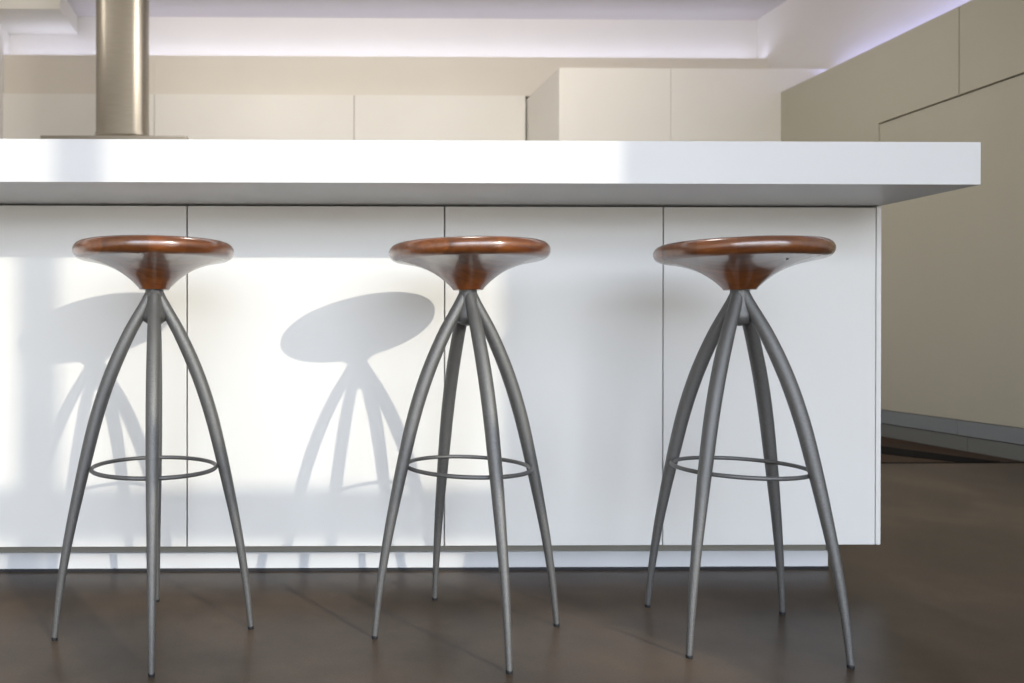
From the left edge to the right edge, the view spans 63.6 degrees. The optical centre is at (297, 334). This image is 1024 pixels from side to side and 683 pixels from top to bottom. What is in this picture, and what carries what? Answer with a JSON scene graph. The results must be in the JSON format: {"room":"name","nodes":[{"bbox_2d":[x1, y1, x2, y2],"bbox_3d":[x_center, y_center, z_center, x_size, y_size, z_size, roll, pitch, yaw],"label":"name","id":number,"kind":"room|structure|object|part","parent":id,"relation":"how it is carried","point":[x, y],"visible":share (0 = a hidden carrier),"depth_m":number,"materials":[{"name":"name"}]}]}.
{"room":"kitchen","nodes":[
{"label":"kitchen","id":0,"kind":"room"},
{"bbox_2d":[0,24,9,138],"bbox_3d":[-2.306,-0.967,2.123,0.120,3.128,8.310,0,0,-1],"label":"wall","id":1,"kind":"structure","parent":0,"point":[4,34],"depth_m":6.10,"materials":[{"name":"paint"}]},
{"bbox_2d":[881,462,1023,462],"bbox_3d":[0.565,0.592,3.580,5.620,0.002,0.018,0,0,-1],"label":"trim","id":2,"kind":"structure","parent":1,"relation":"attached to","point":[881,462],"depth_m":3.61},
{"bbox_2d":[10,16,756,140],"bbox_3d":[0.711,-0.980,6.376,6.260,3.128,0.120,0,0,-1],"label":"wall","id":3,"kind":"structure","parent":0,"point":[172,36],"depth_m":6.32,"materials":[{"name":"paint"}]},
{"bbox_2d":[0,0,77,34],"bbox_3d":[-2.024,-2.471,6.027,0.540,0.146,0.500,0,0,-1],"label":"trim","id":4,"kind":"structure","parent":3,"relation":"attached to","point":[16,16],"depth_m":5.96,"materials":[{"name":"white paint"}]},
{"bbox_2d":[3,93,154,138],"bbox_3d":[-1.706,-1.419,6.194,1.176,0.905,0.178,0,0,-1],"label":"upper cabinet","id":5,"kind":"object","parent":3,"relation":"attached to","point":[25,116],"visible":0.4,"depth_m":6.10,"materials":[{"name":"beige wood"}]},
{"bbox_2d":[4,55,154,94],"bbox_3d":[-1.708,-2.034,6.212,1.176,0.307,0.140,0,0,-1],"label":"trim","id":6,"kind":"structure","parent":5,"relation":"on","point":[23,74],"depth_m":6.14,"materials":[{"name":"beige wood"}]},
{"bbox_2d":[155,94,353,139],"bbox_3d":[-0.337,-1.419,6.210,1.555,0.905,0.178,0,0,-1],"label":"upper cabinet","id":7,"kind":"object","parent":3,"relation":"attached to","point":[193,116],"visible":0.44,"depth_m":6.12,"materials":[{"name":"beige wood"}]},
{"bbox_2d":[354,95,524,140],"bbox_3d":[1.116,-1.418,6.229,1.343,0.905,0.178,0,0,-1],"label":"upper cabinet","id":8,"kind":"object","parent":3,"relation":"attached to","point":[376,117],"visible":0.38,"depth_m":6.14,"materials":[{"name":"beige wood"}]},
{"bbox_2d":[155,55,766,100],"bbox_3d":[1.302,-2.032,6.250,4.843,0.307,0.140,0,0,-1],"label":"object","id":9,"kind":"structure","parent":3,"relation":"attached to","point":[254,75],"depth_m":6.17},
{"bbox_2d":[67,0,786,19],"bbox_3d":[0.764,-2.580,2.156,6.260,0.100,8.550,0,0,-1],"label":"ceiling","id":10,"kind":"structure","parent":0,"point":[461,9],"depth_m":6.12,"materials":[{"name":"paint"}]},
{"bbox_2d":[40,0,187,138],"bbox_3d":[-1.114,-1.844,5.030,0.886,1.393,0.600,0,0,-1],"label":"hood","id":11,"kind":"object","parent":10,"relation":"hanging from","point":[122,26],"visible":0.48,"depth_m":4.97,"materials":[{"name":"metal"}]},
{"bbox_2d":[0,436,1023,682],"bbox_3d":[0.763,0.648,2.167,6.260,0.100,8.550,0,0,-1],"label":"floor","id":12,"kind":"structure","parent":0,"point":[940,598],"depth_m":1.65,"materials":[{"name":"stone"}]},
{"bbox_2d":[51,235,253,677],"bbox_3d":[-0.285,0.209,1.564,0.317,0.780,0.317,0,0,30],"label":"bar stool","id":13,"kind":"object","parent":12,"relation":"on","point":[154,264],"visible":1,"depth_m":1.53,"materials":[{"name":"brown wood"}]},
{"bbox_3d":[-0.381,0.254,1.550,0.203,0.684,0.027,0,0,-9],"label":"leg","id":14,"kind":"part","parent":13,"relation":"part of","materials":[{"name":"grey metal"}]},
{"bbox_3d":[-0.285,-0.135,1.563,0.317,0.092,0.317,0,0,-32],"label":"seat","id":15,"kind":"part","parent":13,"relation":"part of","materials":[{"name":"brown wood"}]},
{"bbox_3d":[-0.270,0.254,1.468,0.027,0.684,0.203,0,0,-9],"label":"leg","id":16,"kind":"part","parent":13,"relation":"part of","materials":[{"name":"grey metal"}]},
{"bbox_3d":[-0.300,0.253,1.661,0.027,0.684,0.203,0,0,-9],"label":"leg","id":17,"kind":"part","parent":13,"relation":"part of","materials":[{"name":"grey metal"}]},
{"bbox_3d":[-0.189,0.254,1.579,0.203,0.684,0.027,0,0,-9],"label":"leg","id":18,"kind":"part","parent":13,"relation":"part of","materials":[{"name":"grey metal"}]},
{"bbox_2d":[0,205,880,571],"bbox_3d":[-0.285,0.142,2.404,3.390,0.910,1.046,0,0,-1],"label":"kitchen island","id":19,"kind":"object","parent":12,"relation":"on","point":[312,345],"visible":0.83,"depth_m":1.89,"materials":[{"name":"white laminate"}]},
{"bbox_3d":[-0.575,0.101,1.888,0.617,0.818,0.020,0,0,-1],"label":"panel","id":20,"kind":"part","parent":19,"relation":"part of","materials":[{"name":"white laminate"}]},
{"bbox_3d":[0.045,0.102,1.896,0.617,0.818,0.020,0,0,-1],"label":"panel","id":21,"kind":"part","parent":19,"relation":"part of","materials":[{"name":"white laminate"}]},
{"bbox_2d":[0,139,980,207],"bbox_3d":[-0.283,-0.358,2.276,3.390,0.089,1.338,0,0,-1],"label":"island countertop","id":22,"kind":"structure","parent":19,"relation":"on","point":[33,172],"depth_m":1.62,"materials":[{"name":"white stone"}]},
{"bbox_3d":[0.620,0.102,1.903,0.527,0.818,0.020,0,0,-1],"label":"panel","id":23,"kind":"part","parent":19,"relation":"part of","materials":[{"name":"white laminate"}]},
{"bbox_3d":[1.145,0.102,1.909,0.516,0.818,0.020,0,0,-1],"label":"panel","id":24,"kind":"part","parent":19,"relation":"part of","materials":[{"name":"white laminate"}]},
{"bbox_3d":[1.404,0.099,2.425,0.012,0.822,1.046,0,0,-1],"label":"panel","id":25,"kind":"part","parent":19,"relation":"part of","materials":[{"name":"white laminate"}]},
{"bbox_2d":[372,236,559,674],"bbox_3d":[0.343,0.210,1.576,0.317,0.780,0.317,0,0,41],"label":"bar stool","id":26,"kind":"object","parent":12,"relation":"on","point":[467,264],"visible":1,"depth_m":1.54,"materials":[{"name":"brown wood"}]},
{"bbox_3d":[0.247,0.254,1.560,0.203,0.684,0.027,0,0,-10],"label":"leg","id":27,"kind":"part","parent":26,"relation":"part of","materials":[{"name":"grey metal"}]},
{"bbox_3d":[0.326,0.254,1.672,0.027,0.684,0.203,0,0,-10],"label":"leg","id":28,"kind":"part","parent":26,"relation":"part of","materials":[{"name":"grey metal"}]},
{"bbox_3d":[0.343,-0.134,1.575,0.317,0.092,0.317,0,0,-33],"label":"seat","id":29,"kind":"part","parent":26,"relation":"part of","materials":[{"name":"brown wood"}]},
{"bbox_3d":[0.359,0.254,1.480,0.027,0.684,0.203,0,0,-10],"label":"leg","id":30,"kind":"part","parent":26,"relation":"part of","materials":[{"name":"grey metal"}]},
{"bbox_3d":[0.439,0.254,1.593,0.203,0.684,0.027,0,0,-10],"label":"leg","id":31,"kind":"part","parent":26,"relation":"part of","materials":[{"name":"grey metal"}]},
{"bbox_2d":[526,68,827,140],"bbox_3d":[2.766,-0.628,5.819,1.920,2.430,0.764,0,0,-1],"label":"cabinet","id":32,"kind":"object","parent":12,"relation":"on","point":[573,104],"visible":0.23,"depth_m":5.43,"materials":[{"name":"beige wood"}]},
{"bbox_3d":[2.199,-0.678,5.441,0.776,2.328,0.022,0,0,-1],"label":"door","id":33,"kind":"part","parent":32,"relation":"part of","materials":[{"name":"beige wood"}]},
{"bbox_3d":[3.161,-0.678,5.453,1.140,2.328,0.022,0,0,-1],"label":"door","id":34,"kind":"part","parent":32,"relation":"part of","materials":[{"name":"beige wood"}]},
{"bbox_2d":[645,235,854,668],"bbox_3d":[0.883,0.210,1.565,0.327,0.780,0.327,0,0,-1],"label":"bar stool","id":35,"kind":"object","parent":12,"relation":"on","point":[739,265],"visible":1,"depth_m":1.50,"materials":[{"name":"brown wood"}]},
{"bbox_3d":[0.826,0.254,1.644,0.027,0.684,0.203,0,0,-36],"label":"leg","id":36,"kind":"part","parent":35,"relation":"part of","materials":[{"name":"grey metal"}]},
{"bbox_3d":[0.804,0.254,1.508,0.203,0.684,0.027,0,0,-36],"label":"leg","id":37,"kind":"part","parent":35,"relation":"part of","materials":[{"name":"grey metal"}]},
{"bbox_3d":[0.883,-0.134,1.564,0.317,0.092,0.317,0,0,31],"label":"seat","id":38,"kind":"part","parent":35,"relation":"part of","materials":[{"name":"brown wood"}]},
{"bbox_3d":[0.962,0.254,1.622,0.203,0.684,0.027,0,0,-36],"label":"leg","id":39,"kind":"part","parent":35,"relation":"part of","materials":[{"name":"grey metal"}]},
{"bbox_3d":[0.940,0.255,1.486,0.027,0.684,0.203,0,0,-36],"label":"leg","id":40,"kind":"part","parent":35,"relation":"part of","materials":[{"name":"grey metal"}]},
{"bbox_2d":[781,0,1023,460],"bbox_3d":[3.568,-0.538,3.544,0.374,2.266,3.802,0,0,-1],"label":"tall cabinet","id":41,"kind":"object","parent":12,"relation":"on","point":[952,262],"visible":0.65,"depth_m":4.05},
{"bbox_3d":[3.377,-0.620,4.722,0.022,2.110,1.440,0,0,-1],"label":"fixed panel","id":42,"kind":"part","parent":41,"relation":"part of","materials":[{"name":"beige wood"}]},
{"bbox_3d":[3.390,-0.386,3.740,0.020,1.647,1.598,0,0,-1],"label":"door","id":43,"kind":"part","parent":41,"relation":"part of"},
{"bbox_3d":[3.395,-1.444,3.316,0.022,0.453,1.358,0,0,-1],"label":"door","id":44,"kind":"part","parent":41,"relation":"part of","materials":[{"name":"beige wood"}]},
{"bbox_2d":[881,446,999,461],"bbox_3d":[2.937,0.591,4.154,0.320,0.003,1.201,0,0,-24],"label":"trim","id":45,"kind":"structure","parent":12,"relation":"on","point":[884,450],"depth_m":3.81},
{"bbox_2d":[757,0,970,68],"bbox_3d":[3.833,-0.965,2.199,0.120,3.128,8.310,0,0,-1],"label":"wall","id":46,"kind":"structure","parent":0,"point":[796,34],"depth_m":5.48,"materials":[{"name":"paint"}]}
]}

